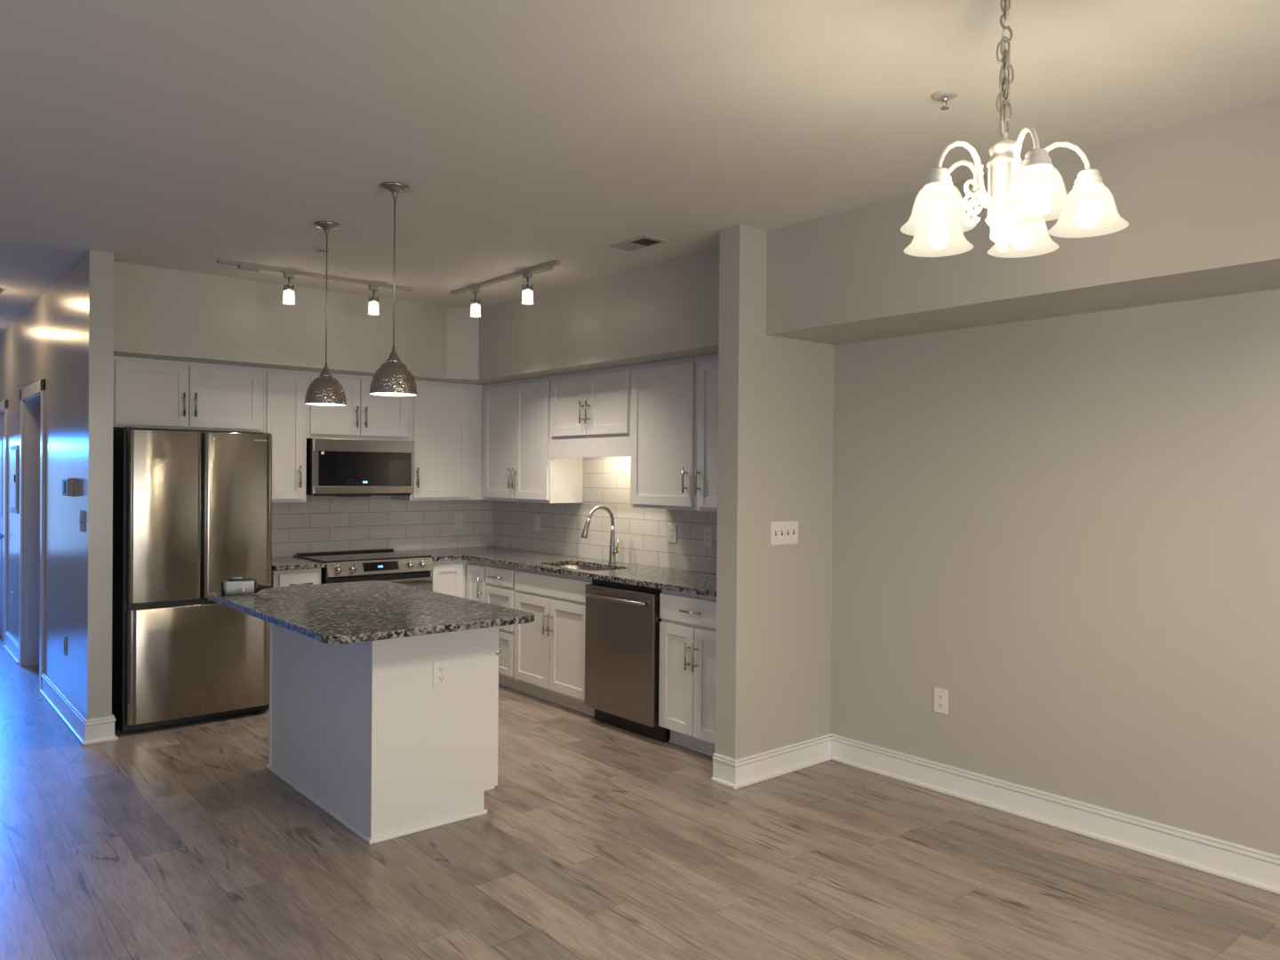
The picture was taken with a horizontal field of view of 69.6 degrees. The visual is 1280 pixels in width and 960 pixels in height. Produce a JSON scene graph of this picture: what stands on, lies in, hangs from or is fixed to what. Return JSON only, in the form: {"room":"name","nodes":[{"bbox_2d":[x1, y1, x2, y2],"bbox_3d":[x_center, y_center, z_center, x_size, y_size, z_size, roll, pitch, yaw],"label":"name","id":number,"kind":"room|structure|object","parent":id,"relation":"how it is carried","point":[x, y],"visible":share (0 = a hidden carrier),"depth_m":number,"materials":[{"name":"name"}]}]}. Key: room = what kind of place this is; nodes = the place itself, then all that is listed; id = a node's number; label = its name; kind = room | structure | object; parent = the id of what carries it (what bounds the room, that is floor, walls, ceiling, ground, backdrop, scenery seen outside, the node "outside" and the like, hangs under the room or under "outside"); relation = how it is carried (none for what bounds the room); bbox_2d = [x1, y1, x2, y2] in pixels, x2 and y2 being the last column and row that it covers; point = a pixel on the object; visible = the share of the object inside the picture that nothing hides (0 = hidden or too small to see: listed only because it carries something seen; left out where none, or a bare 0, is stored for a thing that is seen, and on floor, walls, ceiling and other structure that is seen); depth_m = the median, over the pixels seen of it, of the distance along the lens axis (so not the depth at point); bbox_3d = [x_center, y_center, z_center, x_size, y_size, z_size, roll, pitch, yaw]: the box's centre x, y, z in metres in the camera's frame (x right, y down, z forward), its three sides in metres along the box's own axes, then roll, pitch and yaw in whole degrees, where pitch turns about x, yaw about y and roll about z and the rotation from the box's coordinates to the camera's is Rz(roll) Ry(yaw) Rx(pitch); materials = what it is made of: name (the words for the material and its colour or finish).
{"room":"open-plan kitchen","nodes":[
{"label":"open-plan kitchen","id":0,"kind":"room"},
{"bbox_2d":[0,249,113,719],"bbox_3d":[-4.608,0.072,7.024,0.120,2.743,4.926,0,0,-40],"label":"wall","id":1,"kind":"structure","parent":0,"point":[65,338],"depth_m":5.43,"materials":[{"name":"grey paint"}]},
{"bbox_2d":[0,413,4,639],"bbox_3d":[-5.740,0.410,8.262,0.106,2.018,0.752,0,0,-40],"label":"door","id":2,"kind":"structure","parent":1,"relation":"in","point":[2,416],"depth_m":8.30,"materials":[{"name":"grey paint"}]},
{"bbox_2d":[0,399,7,645],"bbox_3d":[-5.692,0.365,8.303,0.156,2.125,0.960,0,0,-40],"label":"trim","id":3,"kind":"structure","parent":1,"relation":"attached to","point":[4,404],"depth_m":7.89,"materials":[{"name":"white wood"}]},
{"bbox_2d":[3,631,18,663],"bbox_3d":[-5.149,1.368,7.543,0.027,0.136,0.920,0,0,-40],"label":"baseboard","id":4,"kind":"structure","parent":1,"relation":"attached to","point":[12,646],"depth_m":7.54,"materials":[{"name":"white wood"}]},
{"bbox_2d":[11,592,13,607],"bbox_3d":[-5.190,0.986,7.608,0.008,0.118,0.073,0,0,-40],"label":"wall outlet","id":5,"kind":"object","parent":1,"relation":"attached to","point":[12,592],"visible":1,"depth_m":7.58,"materials":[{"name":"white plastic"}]},
{"bbox_2d":[9,444,18,513],"bbox_3d":[-5.104,-0.008,7.498,0.026,0.550,0.440,0,0,-40],"label":"breaker panel","id":6,"kind":"object","parent":1,"relation":"attached to","point":[14,449],"visible":1,"depth_m":7.41,"materials":[{"name":"grey metal"}]},
{"bbox_2d":[18,378,45,689],"bbox_3d":[-4.409,0.374,6.788,0.156,2.145,1.170,0,0,-40],"label":"trim","id":7,"kind":"structure","parent":1,"relation":"attached to","point":[32,410],"depth_m":7.13,"materials":[{"name":"white wood"}]},
{"bbox_2d":[64,634,66,655],"bbox_3d":[-3.529,1.014,5.648,0.008,0.118,0.073,0,0,-40],"label":"wall outlet","id":8,"kind":"object","parent":1,"relation":"attached to","point":[65,636],"visible":1,"depth_m":5.63,"materials":[{"name":"white plastic"}]},
{"bbox_2d":[62,477,76,496],"bbox_3d":[-3.392,0.042,5.463,0.044,0.110,0.220,0,0,-40],"label":"thermostat","id":9,"kind":"object","parent":1,"relation":"attached to","point":[68,484],"visible":1,"depth_m":5.39,"materials":[{"name":"grey plastic"}]},
{"bbox_2d":[40,672,118,745],"bbox_3d":[-3.524,1.392,5.740,0.174,0.136,1.593,0,0,-40],"label":"baseboard","id":10,"kind":"structure","parent":1,"relation":"attached to","point":[100,730],"depth_m":5.26,"materials":[{"name":"white wood"}]},
{"bbox_2d":[79,510,85,532],"bbox_3d":[-3.170,0.234,5.221,0.017,0.118,0.120,0,0,-40],"label":"light switch","id":11,"kind":"object","parent":1,"relation":"attached to","point":[82,519],"visible":1,"depth_m":5.20,"materials":[{"name":"white plastic"}]},
{"bbox_2d":[0,0,1279,335],"bbox_3d":[-1.796,-1.315,3.246,6.950,0.120,14.600,0,0,-40],"label":"ceiling","id":12,"kind":"structure","parent":0,"point":[184,135],"depth_m":3.12,"materials":[{"name":"white paint"}]},
{"bbox_2d":[216,258,413,315],"bbox_3d":[-1.971,-1.168,5.695,1.210,0.205,0.073,0,0,-40],"label":"track light","id":13,"kind":"object","parent":12,"relation":"attached to","point":[288,297],"visible":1,"depth_m":5.60,"materials":[{"name":"grey metal"}]},
{"bbox_2d":[313,248,329,257],"bbox_3d":[-1.750,-1.243,5.056,0.084,0.044,0.084,0,0,-40],"label":"sprinkler","id":14,"kind":"object","parent":12,"relation":"attached to","point":[322,251],"visible":0.95,"depth_m":5.05,"materials":[{"name":"grey metal"}]},
{"bbox_2d":[304,221,346,406],"bbox_3d":[-1.548,-0.816,4.541,0.199,0.888,0.199,0,0,-40],"label":"pendant lamp","id":15,"kind":"object","parent":12,"relation":"hanging from","point":[324,390],"visible":1,"depth_m":4.49,"materials":[{"name":"silver metal"}]},
{"bbox_2d":[368,182,417,396],"bbox_3d":[-1.049,-0.809,3.928,0.199,0.888,0.199,0,0,-40],"label":"pendant lamp","id":16,"kind":"object","parent":12,"relation":"hanging from","point":[392,378],"visible":1,"depth_m":3.88,"materials":[{"name":"silver metal"}]},
{"bbox_2d":[450,260,559,317],"bbox_3d":[-0.865,-1.159,5.728,0.073,0.205,1.220,0,0,-40],"label":"track light","id":17,"kind":"object","parent":12,"relation":"attached to","point":[527,296],"visible":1,"depth_m":5.56,"materials":[{"name":"grey metal"}]},
{"bbox_2d":[608,234,668,251],"bbox_3d":[-0.009,-1.244,4.846,0.155,0.011,0.300,0,0,-40],"label":"ceiling vent","id":18,"kind":"object","parent":12,"relation":"in","point":[644,241],"visible":1,"depth_m":4.82,"materials":[{"name":"white metal"}]},
{"bbox_2d":[931,89,959,110],"bbox_3d":[0.974,-1.209,2.942,0.084,0.044,0.084,0,0,-40],"label":"sprinkler","id":19,"kind":"object","parent":12,"relation":"attached to","point":[944,95],"visible":1,"depth_m":2.93,"materials":[{"name":"grey metal"}]},
{"bbox_2d":[900,0,1128,257],"bbox_3d":[0.901,-0.897,2.301,0.538,0.666,0.529,0,0,-40],"label":"chandelier","id":20,"kind":"object","parent":12,"relation":"hanging from","point":[1019,200],"visible":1,"depth_m":2.25,"materials":[{"name":"white glass"}]},
{"bbox_2d":[0,635,1279,959],"bbox_3d":[-1.819,1.548,3.262,6.950,0.120,14.600,0,0,-40],"label":"floor","id":21,"kind":"structure","parent":0,"point":[596,839],"depth_m":3.55,"materials":[{"name":"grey wood"}]},
{"bbox_2d":[112,426,271,732],"bbox_3d":[-2.850,0.579,5.789,0.828,1.772,0.733,0,0,-40],"label":"refrigerator","id":22,"kind":"object","parent":21,"relation":"on","point":[192,509],"visible":0.85,"depth_m":5.46,"materials":[{"name":"silver metal"}]},
{"bbox_2d":[271,568,320,587],"bbox_3d":[-2.427,1.024,6.256,0.312,0.884,0.654,0,0,-40],"label":"base cabinet","id":23,"kind":"object","parent":21,"relation":"on","point":[286,578],"visible":0.2,"depth_m":6.02,"materials":[{"name":"white paint"}]},
{"bbox_2d":[271,556,326,570],"bbox_3d":[-2.422,0.566,6.263,0.326,0.030,0.641,0,0,-40],"label":"countertop","id":24,"kind":"structure","parent":23,"relation":"on","point":[282,563],"depth_m":6.09,"materials":[{"name":"grey stone"}]},
{"bbox_2d":[292,548,433,591],"bbox_3d":[-1.973,0.999,6.591,0.781,0.938,0.712,0,0,-40],"label":"range","id":25,"kind":"object","parent":21,"relation":"on","point":[404,568],"visible":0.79,"depth_m":6.43,"materials":[{"name":"silver metal"}]},
{"bbox_2d":[292,550,431,562],"bbox_3d":[-1.997,0.547,6.622,0.781,0.010,0.605,0,0,-40],"label":"cooktop","id":26,"kind":"object","parent":25,"relation":"in","point":[348,556],"depth_m":6.55,"materials":[{"name":"black glass"}]},
{"bbox_2d":[265,623,498,844],"bbox_3d":[-1.258,1.044,4.450,0.656,0.884,1.265,0,0,-40],"label":"kitchen island","id":27,"kind":"object","parent":21,"relation":"on","point":[362,731],"visible":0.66,"depth_m":4.01,"materials":[{"name":"white paint"}]},
{"bbox_2d":[208,580,534,644],"bbox_3d":[-1.302,0.586,4.288,0.930,0.030,1.625,0,0,-40],"label":"island countertop","id":28,"kind":"structure","parent":27,"relation":"on","point":[367,611],"depth_m":4.04,"materials":[{"name":"grey stone"}]},
{"bbox_2d":[220,576,272,595],"bbox_3d":[-1.940,0.521,4.542,0.236,0.085,0.072,0,0,-25],"label":"tool","id":29,"kind":"object","parent":28,"relation":"on","point":[234,586],"visible":1,"depth_m":4.51,"materials":[{"name":"grey plastic"}]},
{"bbox_2d":[432,659,448,688],"bbox_3d":[-0.859,0.837,3.973,0.073,0.118,0.008,0,0,-40],"label":"wall outlet","id":30,"kind":"object","parent":27,"relation":"attached to","point":[440,668],"visible":1,"depth_m":3.97,"materials":[{"name":"white plastic"}]},
{"bbox_2d":[437,675,444,681],"bbox_3d":[-0.858,0.856,3.971,0.033,0.026,0.003,0,0,-40],"label":"socket","id":31,"kind":"object","parent":30,"relation":"attached to","point":[440,678],"depth_m":3.97,"materials":[{"name":"white plastic"}]},
{"bbox_2d":[438,665,444,672],"bbox_3d":[-0.858,0.817,3.971,0.033,0.026,0.003,0,0,-40],"label":"socket","id":32,"kind":"object","parent":30,"relation":"attached to","point":[441,668],"depth_m":3.97,"materials":[{"name":"white plastic"}]},
{"bbox_2d":[430,560,486,602],"bbox_3d":[-1.291,1.029,7.078,0.871,0.884,0.869,0,0,-40],"label":"base cabinet","id":33,"kind":"object","parent":21,"relation":"on","point":[465,579],"visible":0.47,"depth_m":6.75,"materials":[{"name":"white paint"}]},
{"bbox_2d":[484,562,524,692],"bbox_3d":[-0.790,1.035,6.671,0.632,0.884,0.397,0,0,-40],"label":"base cabinet","id":34,"kind":"object","parent":21,"relation":"on","point":[500,580],"visible":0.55,"depth_m":6.45,"materials":[{"name":"white paint"}]},
{"bbox_2d":[513,567,594,716],"bbox_3d":[-0.385,1.041,6.193,0.632,0.884,0.856,0,0,-40],"label":"base cabinet","id":35,"kind":"object","parent":21,"relation":"on","point":[549,650],"visible":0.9,"depth_m":5.99,"materials":[{"name":"white paint"}]},
{"bbox_2d":[584,578,666,742],"bbox_3d":[0.081,1.046,5.597,0.654,0.880,0.646,0,0,-40],"label":"dishwasher","id":36,"kind":"object","parent":21,"relation":"on","point":[622,620],"visible":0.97,"depth_m":5.38,"materials":[{"name":"silver metal"}]},
{"bbox_2d":[658,589,716,756],"bbox_3d":[0.519,1.054,5.126,0.632,0.884,0.626,0,0,-40],"label":"base cabinet","id":37,"kind":"object","parent":21,"relation":"on","point":[688,623],"visible":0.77,"depth_m":5.00,"materials":[{"name":"white paint"}]},
{"bbox_2d":[402,545,716,597],"bbox_3d":[-0.469,0.583,6.105,0.877,0.030,3.407,0,0,-40],"label":"countertop","id":38,"kind":"structure","parent":37,"relation":"on","point":[701,583],"depth_m":6.02,"materials":[{"name":"grey stone"}]},
{"bbox_2d":[557,565,608,570],"bbox_3d":[-0.377,0.694,6.119,0.354,0.189,0.694,0,0,-40],"label":"sink","id":39,"kind":"object","parent":38,"relation":"in","point":[588,568],"visible":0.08,"depth_m":6.38,"materials":[{"name":"silver metal"}]},
{"bbox_2d":[580,504,619,563],"bbox_3d":[-0.269,0.369,6.182,0.293,0.400,0.082,0,0,-40],"label":"faucet","id":40,"kind":"object","parent":38,"relation":"on","point":[612,552],"visible":1,"depth_m":6.24,"materials":[{"name":"silver metal"}]},
{"bbox_2d":[113,96,1279,384],"bbox_3d":[0.939,-0.968,2.861,2.954,0.525,10.170,0,0,-40],"label":"soffit","id":41,"kind":"structure","parent":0,"point":[1199,199],"depth_m":4.36,"materials":[{"name":"grey paint"}]},
{"bbox_2d":[714,224,834,759],"bbox_3d":[0.727,0.129,4.787,0.780,2.743,0.139,0,0,-40],"label":"wall partition","id":42,"kind":"structure","parent":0,"point":[775,441],"depth_m":4.62,"materials":[{"name":"grey paint"}]},
{"bbox_2d":[711,733,831,789],"bbox_3d":[0.700,1.432,4.762,0.767,0.136,0.166,0,0,-40],"label":"baseboard","id":43,"kind":"structure","parent":42,"relation":"attached to","point":[738,773],"depth_m":4.63,"materials":[{"name":"white wood"}]},
{"bbox_2d":[770,520,798,544],"bbox_3d":[0.731,0.268,4.689,0.207,0.117,0.017,0,0,-40],"label":"light switch","id":44,"kind":"object","parent":42,"relation":"attached to","point":[783,532],"visible":1,"depth_m":4.68,"materials":[{"name":"white plastic"}]},
{"bbox_2d":[830,288,1279,855],"bbox_3d":[3.252,0.162,2.503,0.200,2.743,6.611,0,0,-40],"label":"wall","id":45,"kind":"structure","parent":0,"point":[1067,528],"depth_m":3.96,"materials":[{"name":"grey paint"}]},
{"bbox_2d":[934,687,948,714],"bbox_3d":[1.457,1.070,4.457,0.008,0.118,0.073,0,0,-40],"label":"wall outlet","id":46,"kind":"object","parent":45,"relation":"attached to","point":[940,695],"visible":1,"depth_m":4.45,"materials":[{"name":"white plastic"}]},
{"bbox_2d":[937,694,943,699],"bbox_3d":[1.456,1.050,4.455,0.003,0.026,0.033,0,0,-40],"label":"socket","id":47,"kind":"object","parent":46,"relation":"attached to","point":[940,696],"depth_m":4.45,"materials":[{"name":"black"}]},
{"bbox_2d":[937,702,943,708],"bbox_3d":[1.455,1.089,4.456,0.003,0.026,0.033,0,0,-40],"label":"socket","id":48,"kind":"object","parent":46,"relation":"attached to","point":[940,705],"depth_m":4.45,"materials":[{"name":"white plastic"}]},
{"bbox_2d":[830,733,1279,894],"bbox_3d":[3.155,1.465,2.437,0.027,0.136,6.611,0,0,-40],"label":"baseboard","id":49,"kind":"structure","parent":45,"relation":"attached to","point":[1245,865],"depth_m":3.95,"materials":[{"name":"white wood"}]},
{"bbox_3d":[-1.354,0.094,7.971,0.160,2.743,7.689,0,0,-40],"label":"wall","id":50,"kind":"structure","parent":0,"visible":0},
{"bbox_2d":[391,379,482,500],"bbox_3d":[-1.455,-0.297,7.254,0.900,0.904,0.382,0,0,-40],"label":"upper cabinet","id":51,"kind":"object","parent":50,"relation":"attached to","point":[446,418],"visible":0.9,"depth_m":7.04,"materials":[{"name":"white paint"}]},
{"bbox_2d":[481,376,583,503],"bbox_3d":[-0.852,-0.291,6.971,0.347,0.904,0.943,0,0,-40],"label":"upper cabinet","id":52,"kind":"object","parent":50,"relation":"attached to","point":[517,465],"visible":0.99,"depth_m":6.79,"materials":[{"name":"white paint"}]},
{"bbox_2d":[534,515,540,530],"bbox_3d":[-0.800,0.336,7.171,0.009,0.118,0.073,0,0,-40],"label":"light switch","id":53,"kind":"object","parent":50,"relation":"attached to","point":[537,518],"visible":1,"depth_m":7.16,"materials":[{"name":"white plastic"}]},
{"bbox_2d":[550,365,631,457],"bbox_3d":[-0.256,-0.444,6.267,0.347,0.580,0.897,0,0,-40],"label":"upper cabinet","id":54,"kind":"object","parent":50,"relation":"attached to","point":[590,411],"visible":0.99,"depth_m":6.14,"materials":[{"name":"white paint"}]},
{"bbox_2d":[492,456,717,573],"bbox_3d":[-0.126,0.137,6.390,0.009,0.865,3.411,0,0,-40],"label":"backsplash","id":55,"kind":"structure","parent":50,"relation":"attached to","point":[642,532],"depth_m":6.50,"materials":[{"name":"white tile"}]},
{"bbox_2d":[667,524,676,543],"bbox_3d":[0.209,0.347,5.981,0.008,0.118,0.082,0,0,-40],"label":"wall outlet","id":56,"kind":"object","parent":50,"relation":"attached to","point":[671,528],"visible":1,"depth_m":5.98,"materials":[{"name":"white plastic"}]},
{"bbox_2d":[630,353,718,511],"bbox_3d":[0.438,-0.272,5.449,0.347,0.904,1.249,0,0,-40],"label":"upper cabinet","id":57,"kind":"object","parent":50,"relation":"attached to","point":[675,403],"visible":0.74,"depth_m":5.52,"materials":[{"name":"white paint"}]},
{"bbox_2d":[704,527,712,546],"bbox_3d":[0.424,0.356,5.727,0.008,0.118,0.073,0,0,-40],"label":"wall outlet","id":58,"kind":"object","parent":50,"relation":"attached to","point":[708,532],"visible":1,"depth_m":5.72,"materials":[{"name":"white plastic"}]},
{"bbox_3d":[-2.396,0.092,6.792,2.954,2.743,0.120,0,0,-40],"label":"wall","id":59,"kind":"structure","parent":0,"visible":0},
{"bbox_2d":[112,355,263,432],"bbox_3d":[-2.981,-0.538,5.957,0.972,0.432,0.382,0,0,-40],"label":"upper cabinet","id":60,"kind":"object","parent":59,"relation":"attached to","point":[149,394],"visible":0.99,"depth_m":5.85,"materials":[{"name":"white paint"}]},
{"bbox_2d":[262,368,306,502],"bbox_3d":[-2.501,-0.301,6.367,0.289,0.904,0.382,0,0,-40],"label":"upper cabinet","id":61,"kind":"object","parent":59,"relation":"attached to","point":[284,408],"visible":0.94,"depth_m":6.26,"materials":[{"name":"white paint"}]},
{"bbox_2d":[306,371,410,440],"bbox_3d":[-2.092,-0.521,6.710,0.775,0.460,0.382,0,0,-40],"label":"upper cabinet","id":62,"kind":"object","parent":59,"relation":"attached to","point":[365,416],"visible":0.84,"depth_m":6.59,"materials":[{"name":"white paint"}]},
{"bbox_2d":[305,438,414,496],"bbox_3d":[-2.083,-0.085,6.707,0.750,0.406,0.404,0,0,-40],"label":"microwave","id":63,"kind":"object","parent":62,"relation":"attached to","point":[337,468],"visible":0.97,"depth_m":6.53,"materials":[{"name":"silver metal"}]},
{"bbox_2d":[272,495,492,557],"bbox_3d":[-2.008,0.297,7.040,2.040,0.505,0.009,0,0,-40],"label":"backsplash","id":64,"kind":"structure","parent":59,"relation":"attached to","point":[320,524],"depth_m":7.02,"materials":[{"name":"white tile"}]},
{"bbox_2d":[454,512,462,527],"bbox_3d":[-1.476,0.330,7.479,0.073,0.118,0.008,0,0,-40],"label":"wall outlet","id":65,"kind":"object","parent":59,"relation":"attached to","point":[458,517],"visible":1,"depth_m":7.48,"materials":[{"name":"white plastic"}]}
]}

